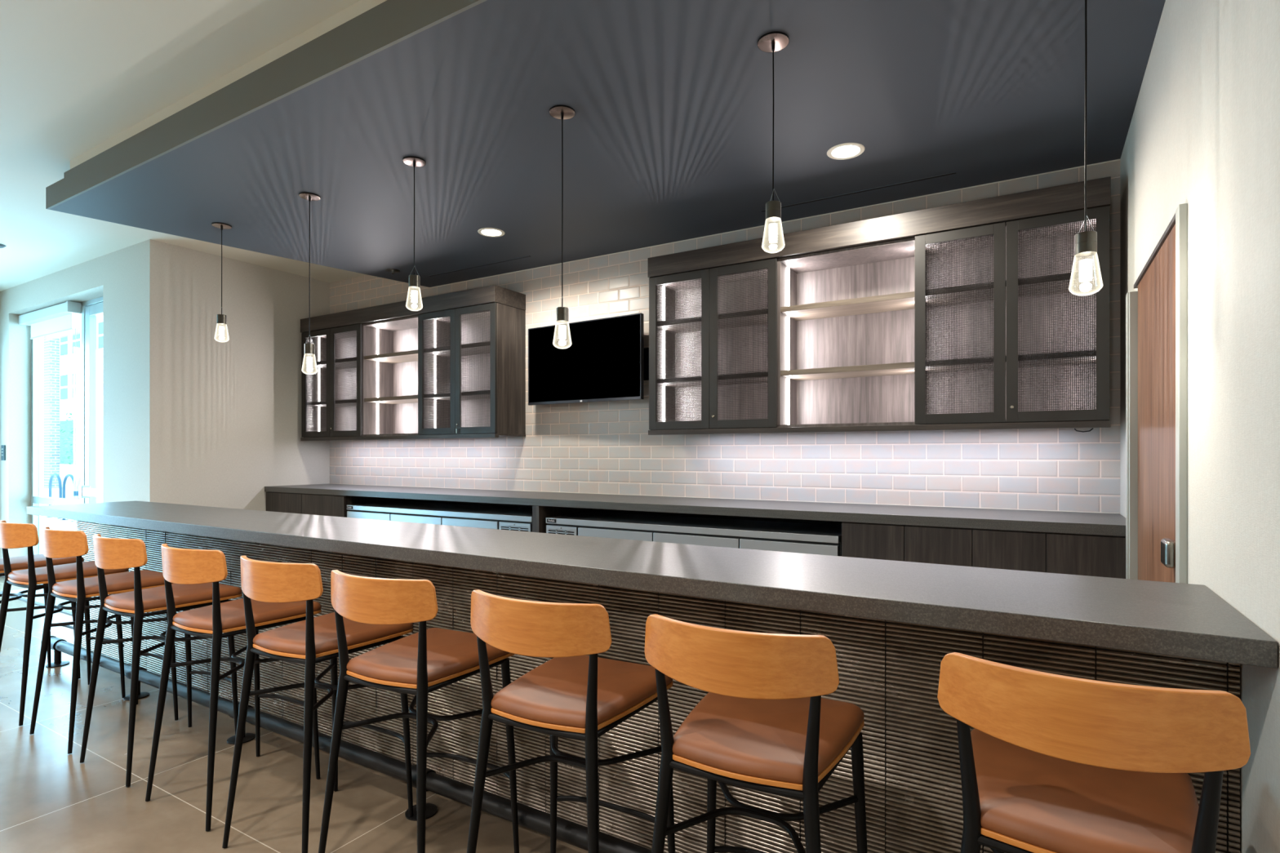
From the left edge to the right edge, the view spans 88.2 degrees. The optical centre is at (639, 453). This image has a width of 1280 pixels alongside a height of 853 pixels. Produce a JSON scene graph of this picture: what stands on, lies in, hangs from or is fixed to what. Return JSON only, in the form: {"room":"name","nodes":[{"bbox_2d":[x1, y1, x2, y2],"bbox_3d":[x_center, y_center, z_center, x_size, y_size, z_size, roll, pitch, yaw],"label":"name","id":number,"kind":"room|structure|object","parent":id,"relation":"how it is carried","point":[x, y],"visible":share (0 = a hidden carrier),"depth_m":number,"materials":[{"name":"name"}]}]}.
{"room":"bar","nodes":[
{"label":"bar","id":0,"kind":"room"},
{"bbox_2d":[0,239,182,558],"bbox_3d":[-6.098,-0.350,7.114,4.103,3.600,0.270,0,0,31],"label":"wall","id":1,"kind":"structure","parent":0,"point":[140,285],"depth_m":6.20,"materials":[{"name":"paint"}]},
{"bbox_2d":[0,444,5,460],"bbox_3d":[-7.511,-0.010,7.795,0.110,0.180,0.016,0,0,31],"label":"keypad","id":2,"kind":"object","parent":1,"relation":"attached to","point":[2,446],"visible":1,"depth_m":7.78,"materials":[{"name":"teal plastic"}]},
{"bbox_2d":[31,296,102,555],"bbox_3d":[-6.184,-0.095,7.276,2.511,3.098,0.080,0,0,31],"label":"window","id":3,"kind":"structure","parent":1,"relation":"in","point":[36,500],"depth_m":7.88,"materials":[{"name":"silver metal"}]},
{"bbox_2d":[18,301,81,485],"bbox_3d":[-6.681,-0.640,7.464,1.417,1.980,0.120,0,0,31],"label":"roller blind","id":4,"kind":"object","parent":3,"relation":"attached to","point":[58,318],"visible":1,"depth_m":7.36,"materials":[{"name":"white fabric"}]},
{"bbox_2d":[78,302,102,503],"bbox_3d":[-5.548,-0.064,6.848,0.980,3.037,0.140,0,0,31],"label":"window","id":5,"kind":"structure","parent":1,"relation":"in","point":[89,491],"depth_m":7.07,"materials":[{"name":"silver metal"}]},
{"bbox_2d":[0,0,366,291],"bbox_3d":[-5.825,-2.029,0.294,11.386,0.200,14.913,0,0,31],"label":"ceiling","id":6,"kind":"structure","parent":0,"point":[75,75],"depth_m":3.43,"materials":[{"name":"white paint"}]},
{"bbox_2d":[0,243,6,248],"bbox_3d":[-5.934,-1.918,6.089,0.140,0.018,0.140,0,0,31],"label":"ceiling speaker","id":7,"kind":"object","parent":6,"relation":"attached to","point":[2,246],"visible":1,"depth_m":6.11,"materials":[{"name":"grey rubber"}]},
{"bbox_2d":[70,0,386,168],"bbox_3d":[-0.519,-1.876,4.038,5.856,0.106,2.793,0,0,31],"label":"ceiling","id":8,"kind":"structure","parent":0,"point":[361,6],"depth_m":3.30,"materials":[{"name":"white paint"}]},
{"bbox_2d":[182,247,329,511],"bbox_3d":[-3.923,-0.350,6.908,0.160,3.600,1.613,0,0,31],"label":"wall","id":9,"kind":"structure","parent":0,"point":[242,394],"depth_m":6.63,"materials":[{"name":"paint"}]},
{"bbox_2d":[0,576,588,852],"bbox_3d":[-5.779,1.510,0.313,11.646,0.120,14.993,0,0,31],"label":"floor","id":10,"kind":"structure","parent":0,"point":[51,802],"depth_m":2.86,"materials":[{"name":"tile"}]},
{"bbox_2d":[0,553,84,679],"bbox_3d":[-3.911,0.912,4.172,0.467,1.070,0.531,0,0,30],"label":"bar stool","id":11,"kind":"object","parent":10,"relation":"on","point":[17,563],"visible":0.42,"depth_m":4.18,"materials":[{"name":"brown wood"}]},
{"bbox_2d":[0,553,84,571],"bbox_3d":[-3.897,0.684,4.197,0.424,0.041,0.473,0,0,30],"label":"seat cushion","id":12,"kind":"object","parent":11,"relation":"on","point":[17,563],"depth_m":4.13,"materials":[{"name":"brown leather"}]},
{"bbox_2d":[0,520,128,725],"bbox_3d":[-3.364,0.912,3.840,0.467,1.070,0.531,0,0,30],"label":"bar stool","id":13,"kind":"object","parent":10,"relation":"on","point":[12,535],"visible":0.86,"depth_m":3.67,"materials":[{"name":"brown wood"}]},
{"bbox_2d":[8,560,128,582],"bbox_3d":[-3.349,0.684,3.866,0.424,0.041,0.473,0,0,30],"label":"seat cushion","id":14,"kind":"object","parent":13,"relation":"on","point":[64,572],"depth_m":3.74,"materials":[{"name":"brown leather"}]},
{"bbox_2d":[29,526,178,754],"bbox_3d":[-2.820,0.912,3.512,0.467,1.070,0.531,0,0,30],"label":"bar stool","id":15,"kind":"object","parent":10,"relation":"on","point":[56,544],"visible":0.88,"depth_m":3.36,"materials":[{"name":"brown wood"}]},
{"bbox_2d":[52,569,173,595],"bbox_3d":[-2.806,0.684,3.537,0.424,0.041,0.473,0,0,30],"label":"seat cushion","id":16,"kind":"object","parent":15,"relation":"on","point":[123,582],"depth_m":3.42,"materials":[{"name":"brown leather"}]},
{"bbox_2d":[80,533,242,786],"bbox_3d":[-2.296,0.912,3.198,0.467,1.070,0.531,0,0,30],"label":"bar stool","id":17,"kind":"object","parent":10,"relation":"on","point":[110,553],"visible":0.9,"depth_m":3.08,"materials":[{"name":"brown wood"}]},
{"bbox_2d":[104,582,242,610],"bbox_3d":[-2.282,0.684,3.223,0.424,0.041,0.473,0,0,30],"label":"seat cushion","id":18,"kind":"object","parent":17,"relation":"on","point":[185,596],"depth_m":3.12,"materials":[{"name":"brown leather"}]},
{"bbox_2d":[145,543,321,831],"bbox_3d":[-1.736,0.912,2.861,0.467,1.070,0.531,0,0,29],"label":"bar stool","id":19,"kind":"object","parent":10,"relation":"on","point":[180,566],"visible":0.9,"depth_m":2.72,"materials":[{"name":"brown wood"}]},
{"bbox_2d":[173,598,321,631],"bbox_3d":[-1.722,0.684,2.887,0.424,0.041,0.473,0,0,29],"label":"seat cushion","id":20,"kind":"object","parent":19,"relation":"on","point":[232,618],"depth_m":2.77,"materials":[{"name":"brown leather"}]},
{"bbox_2d":[222,555,413,852],"bbox_3d":[-1.211,0.912,2.541,0.467,1.070,0.531,0,0,28],"label":"bar stool","id":21,"kind":"object","parent":10,"relation":"on","point":[311,638],"visible":0.94,"depth_m":2.39,"materials":[{"name":"brown wood"}]},
{"bbox_2d":[253,612,413,655],"bbox_3d":[-1.197,0.684,2.567,0.424,0.041,0.473,0,0,28],"label":"seat cushion","id":22,"kind":"object","parent":21,"relation":"on","point":[290,639],"depth_m":2.45,"materials":[{"name":"brown leather"}]},
{"bbox_2d":[266,491,405,517],"bbox_3d":[-3.130,0.921,6.809,1.293,1.057,0.719,0,0,31],"label":"base cabinet","id":23,"kind":"object","parent":10,"relation":"on","point":[282,502],"visible":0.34,"depth_m":6.44,"materials":[{"name":"brown wood"}]},
{"bbox_2d":[264,484,1125,536],"bbox_3d":[-0.585,0.365,5.277,7.240,0.053,0.733,0,0,31],"label":"countertop","id":24,"kind":"structure","parent":23,"relation":"on","point":[1052,522],"depth_m":4.24,"materials":[{"name":"stone"}]},
{"bbox_2d":[40,635,651,852],"bbox_3d":[-1.422,1.360,2.993,6.322,0.180,0.124,0,0,31],"label":"rail","id":25,"kind":"object","parent":10,"relation":"on","point":[568,832],"visible":0.66,"depth_m":2.72,"materials":[{"name":"black metal"}]},
{"bbox_2d":[318,569,519,852],"bbox_3d":[-0.734,0.912,2.248,0.467,1.070,0.531,0,0,26],"label":"bar stool","id":26,"kind":"object","parent":10,"relation":"on","point":[440,658],"visible":0.94,"depth_m":2.10,"materials":[{"name":"brown leather"}]},
{"bbox_2d":[346,627,509,684],"bbox_3d":[-0.721,0.684,2.274,0.424,0.041,0.473,0,0,26],"label":"seat cushion","id":27,"kind":"object","parent":26,"relation":"on","point":[451,655],"depth_m":2.15,"materials":[{"name":"brown leather"}]},
{"bbox_2d":[346,501,532,532],"bbox_3d":[-1.628,0.965,5.845,2.235,0.971,0.650,0,0,31],"label":"fridge","id":28,"kind":"object","parent":10,"relation":"on","point":[500,517],"visible":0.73,"depth_m":5.64,"materials":[{"name":"silver metal"}]},
{"bbox_2d":[532,505,592,533],"bbox_3d":[-0.600,0.921,5.280,0.063,1.057,0.720,0,0,31],"label":"divider panel","id":29,"kind":"object","parent":10,"relation":"on","point":[540,513],"visible":0.14,"depth_m":5.02,"materials":[{"name":"brown wood"}]},
{"bbox_2d":[466,590,675,852],"bbox_3d":[-0.192,0.912,1.927,0.467,1.070,0.531,0,0,27],"label":"bar stool","id":30,"kind":"object","parent":10,"relation":"on","point":[574,691],"visible":0.93,"depth_m":1.78,"materials":[{"name":"brown leather"}]},
{"bbox_2d":[490,655,672,728],"bbox_3d":[-0.178,0.684,1.953,0.424,0.041,0.473,0,0,27],"label":"seat cushion","id":31,"kind":"object","parent":30,"relation":"on","point":[553,694],"depth_m":1.85,"materials":[{"name":"brown leather"}]},
{"bbox_2d":[26,501,1277,852],"bbox_3d":[-1.339,0.908,3.216,6.414,1.083,0.651,0,0,31],"label":"bar counter","id":32,"kind":"object","parent":10,"relation":"on","point":[891,625],"depth_m":2.14,"materials":[{"name":"stone"}]},
{"bbox_2d":[26,501,1277,668],"bbox_3d":[-1.339,0.394,3.216,6.414,0.053,0.651,0,0,31],"label":"countertop","id":33,"kind":"structure","parent":32,"relation":"on","point":[1188,620],"depth_m":1.97,"materials":[{"name":"stone"}]},
{"bbox_2d":[546,511,841,556],"bbox_3d":[0.374,0.965,4.644,2.165,0.971,0.650,0,0,31],"label":"fridge","id":34,"kind":"object","parent":10,"relation":"on","point":[769,535],"visible":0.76,"depth_m":4.40,"materials":[{"name":"silver metal"}]},
{"bbox_2d":[644,613,867,852],"bbox_3d":[0.298,0.912,1.642,0.467,1.070,0.531,0,0,28],"label":"bar stool","id":35,"kind":"object","parent":10,"relation":"on","point":[763,723],"visible":1,"depth_m":1.50,"materials":[{"name":"brown leather"}]},
{"bbox_2d":[672,692,864,784],"bbox_3d":[0.312,0.684,1.667,0.424,0.041,0.473,0,0,28],"label":"seat cushion","id":36,"kind":"object","parent":35,"relation":"on","point":[753,740],"depth_m":1.56,"materials":[{"name":"brown leather"}]},
{"bbox_2d":[841,521,1125,578],"bbox_3d":[1.921,0.921,3.780,1.338,1.057,0.719,0,0,31],"label":"base cabinet","id":37,"kind":"object","parent":10,"relation":"on","point":[1079,554],"visible":0.23,"depth_m":3.43,"materials":[{"name":"brown wood"}]},
{"bbox_2d":[937,652,1250,852],"bbox_3d":[0.870,0.912,1.322,0.467,1.070,0.531,0,0,32],"label":"bar stool","id":38,"kind":"object","parent":10,"relation":"on","point":[1050,762],"visible":1,"depth_m":1.17,"materials":[{"name":"brown wood"}]},
{"bbox_2d":[970,728,1199,852],"bbox_3d":[0.885,0.684,1.347,0.424,0.041,0.473,0,0,32],"label":"seat cushion","id":39,"kind":"object","parent":38,"relation":"on","point":[1030,801],"depth_m":1.25,"materials":[{"name":"brown leather"}]},
{"bbox_2d":[48,0,1165,287],"bbox_3d":[-0.657,-1.743,4.116,6.173,0.160,2.803,0,0,31],"label":"ceiling","id":40,"kind":"structure","parent":0,"point":[668,138],"depth_m":3.35,"materials":[{"name":"grey paint"}]},
{"bbox_2d":[211,222,231,342],"bbox_3d":[-3.046,-1.238,4.814,0.126,0.851,0.126,0,0,31],"label":"pendant lamp","id":41,"kind":"object","parent":40,"relation":"hanging from","point":[221,318],"visible":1,"depth_m":4.81,"materials":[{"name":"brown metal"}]},
{"bbox_2d":[45,0,486,209],"bbox_3d":[-1.383,-1.753,2.908,6.176,0.180,0.015,0,0,31],"label":"trim","id":42,"kind":"structure","parent":40,"relation":"attached to","point":[389,23],"depth_m":3.12,"materials":[{"name":"grey paint"}]},
{"bbox_2d":[298,191,320,374],"bbox_3d":[-2.132,-1.087,4.266,0.126,1.153,0.126,0,0,31],"label":"pendant lamp","id":43,"kind":"object","parent":40,"relation":"hanging from","point":[309,348],"visible":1,"depth_m":4.26,"materials":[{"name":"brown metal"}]},
{"bbox_2d":[386,268,399,274],"bbox_3d":[-2.242,-1.647,5.997,0.124,0.029,0.124,0,0,31],"label":"sprinkler head","id":44,"kind":"object","parent":40,"relation":"attached to","point":[393,271],"visible":1,"depth_m":5.98},
{"bbox_2d":[402,155,426,311],"bbox_3d":[-1.283,-1.238,3.757,0.126,0.851,0.126,0,0,31],"label":"pendant lamp","id":45,"kind":"object","parent":40,"relation":"hanging from","point":[415,162],"visible":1,"depth_m":3.74,"materials":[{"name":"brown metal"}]},
{"bbox_2d":[429,255,530,276],"bbox_3d":[-1.448,-1.661,5.874,1.219,0.003,0.026,0,0,31],"label":"ceiling vent","id":46,"kind":"object","parent":40,"relation":"in","point":[527,255],"visible":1,"depth_m":5.84,"materials":[{"name":"black metal"}]},
{"bbox_2d":[477,227,505,236],"bbox_3d":[-1.116,-1.661,4.965,0.200,0.004,0.200,0,0,31],"label":"recessed light","id":47,"kind":"object","parent":40,"relation":"in","point":[488,232],"visible":1,"depth_m":4.96,"materials":[{"name":"beige"}]},
{"bbox_2d":[549,104,575,348],"bbox_3d":[-0.378,-1.087,3.214,0.126,1.153,0.126,0,0,31],"label":"pendant lamp","id":48,"kind":"object","parent":40,"relation":"hanging from","point":[558,112],"visible":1,"depth_m":3.21,"materials":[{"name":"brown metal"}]},
{"bbox_2d":[757,31,789,253],"bbox_3d":[0.537,-1.238,2.665,0.126,0.851,0.126,0,0,31],"label":"pendant lamp","id":49,"kind":"object","parent":40,"relation":"hanging from","point":[776,41],"visible":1,"depth_m":2.65,"materials":[{"name":"clear glass"}]},
{"bbox_2d":[826,142,865,159],"bbox_3d":[1.131,-1.661,3.634,0.200,0.004,0.200,0,0,31],"label":"recessed light","id":50,"kind":"object","parent":40,"relation":"in","point":[846,150],"visible":1,"depth_m":3.63,"materials":[{"name":"beige"}]},
{"bbox_2d":[760,171,955,212],"bbox_3d":[1.351,-1.661,4.221,1.208,0.003,0.026,0,0,31],"label":"ceiling vent","id":51,"kind":"object","parent":40,"relation":"in","point":[951,173],"visible":1,"depth_m":4.17,"materials":[{"name":"black metal"}]},
{"bbox_2d":[1068,0,1102,295],"bbox_3d":[1.434,-1.087,2.127,0.126,1.153,0.126,0,0,31],"label":"pendant lamp","id":52,"kind":"object","parent":40,"relation":"hanging from","point":[1086,242],"visible":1,"depth_m":2.12,"materials":[{"name":"clear glass"}]},
{"bbox_2d":[329,160,1119,512],"bbox_3d":[-0.407,-0.350,5.670,7.343,3.600,0.120,0,0,31],"label":"wall","id":53,"kind":"structure","parent":0,"point":[602,447],"depth_m":5.01,"materials":[{"name":"tile"}]},
{"bbox_2d":[300,284,525,440],"bbox_3d":[-2.332,-0.787,6.519,2.792,1.300,0.400,0,0,31],"label":"upper cabinet","id":54,"kind":"object","parent":53,"relation":"attached to","point":[393,371],"visible":1,"depth_m":6.29,"materials":[{"name":"brown wood"}]},
{"bbox_2d":[306,398,362,407],"bbox_3d":[-3.090,-0.532,6.993,0.964,0.035,0.342,0,0,31],"label":"shelf","id":55,"kind":"object","parent":54,"relation":"attached to","point":[317,402],"depth_m":6.89,"materials":[{"name":"brown wood"}]},
{"bbox_2d":[315,356,362,368],"bbox_3d":[-3.090,-0.955,6.993,0.964,0.035,0.342,0,0,31],"label":"shelf","id":56,"kind":"object","parent":54,"relation":"attached to","point":[321,362],"depth_m":6.80,"materials":[{"name":"brown wood"}]},
{"bbox_2d":[364,350,417,363],"bbox_3d":[-2.311,-0.955,6.526,0.819,0.035,0.342,0,0,31],"label":"shelf","id":57,"kind":"object","parent":54,"relation":"attached to","point":[406,357],"depth_m":6.53,"materials":[{"name":"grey wood"}]},
{"bbox_2d":[364,395,417,404],"bbox_3d":[-2.311,-0.532,6.526,0.819,0.035,0.342,0,0,31],"label":"shelf","id":58,"kind":"object","parent":54,"relation":"attached to","point":[411,399],"depth_m":6.50,"materials":[{"name":"grey wood"}]},
{"bbox_2d":[423,341,490,357],"bbox_3d":[-1.545,-0.955,6.067,0.935,0.035,0.342,0,0,31],"label":"shelf","id":59,"kind":"object","parent":54,"relation":"attached to","point":[428,350],"depth_m":5.98,"materials":[{"name":"brown wood"}]},
{"bbox_2d":[423,390,490,400],"bbox_3d":[-1.545,-0.532,6.067,0.935,0.035,0.342,0,0,31],"label":"shelf","id":60,"kind":"object","parent":54,"relation":"attached to","point":[428,396],"depth_m":5.97,"materials":[{"name":"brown wood"}]},
{"bbox_2d":[528,312,644,405],"bbox_3d":[-0.433,-0.752,5.494,1.179,0.665,0.182,0,0,34],"label":"television","id":61,"kind":"object","parent":53,"relation":"attached to","point":[603,361],"visible":1,"depth_m":5.38,"materials":[{"name":"grey plastic"}]},
{"bbox_2d":[405,498,842,524],"bbox_3d":[-0.436,0.922,5.597,4.565,1.056,0.026,0,0,31],"label":"trim","id":62,"kind":"structure","parent":53,"relation":"attached to","point":[831,522],"depth_m":5.17,"materials":[{"name":"black"}]},
{"bbox_2d":[644,347,648,380],"bbox_3d":[0.051,-0.720,5.315,0.200,0.260,0.015,0,0,31],"label":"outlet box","id":63,"kind":"object","parent":53,"relation":"attached to","point":[646,349],"visible":0.11,"depth_m":5.31,"materials":[{"name":"black plastic"}]},
{"bbox_2d":[328,483,1119,513],"bbox_3d":[-0.397,0.337,5.590,7.242,0.004,0.006,0,0,31],"label":"trim","id":64,"kind":"structure","parent":53,"relation":"attached to","point":[329,483],"depth_m":4.71,"materials":[{"name":"beige"}]},
{"bbox_2d":[429,159,1119,288],"bbox_3d":[0.302,-1.659,5.171,5.611,0.006,0.006,0,0,31],"label":"trim","id":65,"kind":"structure","parent":53,"relation":"attached to","point":[1116,159],"depth_m":4.58,"materials":[{"name":"beige"}]},
{"bbox_2d":[647,176,1111,435],"bbox_3d":[1.351,-0.787,4.310,2.779,1.300,0.400,0,0,31],"label":"upper cabinet","id":66,"kind":"object","parent":53,"relation":"attached to","point":[962,316],"visible":0.99,"depth_m":4.17,"materials":[{"name":"brown wood"}]},
{"bbox_2d":[658,308,767,333],"bbox_3d":[0.594,-0.955,4.784,0.953,0.035,0.342,0,0,31],"label":"shelf","id":67,"kind":"object","parent":66,"relation":"attached to","point":[692,320],"depth_m":4.72,"materials":[{"name":"brown wood"}]},
{"bbox_2d":[658,371,767,387],"bbox_3d":[0.594,-0.532,4.784,0.953,0.035,0.342,0,0,31],"label":"shelf","id":68,"kind":"object","parent":66,"relation":"attached to","point":[661,382],"depth_m":4.72,"materials":[{"name":"brown wood"}]},
{"bbox_2d":[780,291,914,320],"bbox_3d":[1.374,-0.955,4.316,0.834,0.035,0.342,0,0,31],"label":"shelf","id":69,"kind":"object","parent":66,"relation":"attached to","point":[897,303],"depth_m":4.29,"materials":[{"name":"grey wood"}]},
{"bbox_2d":[780,361,914,380],"bbox_3d":[1.374,-0.532,4.316,0.834,0.035,0.342,0,0,31],"label":"shelf","id":70,"kind":"object","parent":66,"relation":"attached to","point":[900,370],"depth_m":4.29,"materials":[{"name":"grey wood"}]},
{"bbox_2d":[925,270,1095,306],"bbox_3d":[2.139,-0.955,3.857,0.918,0.035,0.342,0,0,31],"label":"shelf","id":71,"kind":"object","parent":66,"relation":"attached to","point":[1020,286],"depth_m":3.82,"materials":[{"name":"brown wood"}]},
{"bbox_2d":[925,349,1095,373],"bbox_3d":[2.139,-0.532,3.857,0.918,0.035,0.342,0,0,31],"label":"shelf","id":72,"kind":"object","parent":66,"relation":"attached to","point":[985,360],"depth_m":3.80,"materials":[{"name":"brown wood"}]},
{"bbox_2d":[1074,427,1093,432],"bbox_3d":[2.433,-0.129,3.625,0.089,0.023,0.006,0,0,31],"label":"lead","id":73,"kind":"object","parent":66,"relation":"hanging from","point":[1092,428],"visible":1,"depth_m":3.62,"materials":[{"name":"black"}]},
{"bbox_2d":[1120,0,1279,852],"bbox_3d":[-0.951,-0.350,-2.512,0.140,3.600,14.713,0,0,31],"label":"wall","id":74,"kind":"structure","parent":0,"point":[1203,134],"depth_m":1.63,"materials":[{"name":"paint"}]},
{"bbox_2d":[1125,203,1187,583],"bbox_3d":[1.995,0.333,2.584,0.048,2.235,1.175,0,0,31],"label":"door","id":75,"kind":"structure","parent":74,"relation":"in","point":[1157,313],"depth_m":2.45,"materials":[{"name":"brown wood"}]},
{"label":"outside","id":76,"kind":"structure","parent":0,"visible":0},
{"bbox_2d":[39,466,102,554],"bbox_3d":[-37.328,1.575,51.537,102.963,0.150,130.000,0,0,31],"label":"pavement","id":77,"kind":"structure","parent":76,"point":[53,523],"depth_m":24.89,"materials":[{"name":"white concrete"}]},
{"bbox_2d":[43,333,59,488],"bbox_3d":[-25.673,-5.025,28.840,0.700,13.050,0.340,0,0,31],"label":"brick pier","id":78,"kind":"structure","parent":77,"relation":"on","point":[51,342],"depth_m":28.68,"materials":[{"name":"white brick"}]},
{"bbox_2d":[45,472,62,519],"bbox_3d":[-13.620,0.976,15.398,0.720,1.048,0.120,0,0,31],"label":"bike rack","id":79,"kind":"object","parent":77,"relation":"on","point":[53,475],"visible":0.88,"depth_m":15.35,"materials":[{"name":"blue metal"}]},
{"bbox_2d":[59,473,76,521],"bbox_3d":[-12.728,0.976,14.746,0.720,1.048,0.120,0,0,31],"label":"bike rack","id":80,"kind":"object","parent":77,"relation":"on","point":[67,476],"visible":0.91,"depth_m":14.77,"materials":[{"name":"blue metal"}]},
{"bbox_2d":[39,313,102,468],"bbox_3d":[-61.571,-9.500,78.155,50.000,22.000,13.280,0,0,31],"label":"apartment building","id":81,"kind":"structure","parent":77,"relation":"on","point":[67,339],"depth_m":69.47,"materials":[{"name":"white paint"}]},
{"bbox_2d":[73,475,80,523],"bbox_3d":[-11.879,0.976,14.120,0.720,1.048,0.120,0,0,31],"label":"bike rack","id":82,"kind":"object","parent":77,"relation":"on","point":[78,482],"visible":0.2,"depth_m":14.25,"materials":[{"name":"blue paint"}]},
{"bbox_2d":[59,413,102,465],"bbox_3d":[-23.970,-0.136,28.492,1.713,3.275,1.701,0,0,31],"label":"young tree","id":83,"kind":"object","parent":77,"relation":"on","point":[71,414],"visible":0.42,"depth_m":28.21,"materials":[{"name":"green plant"}]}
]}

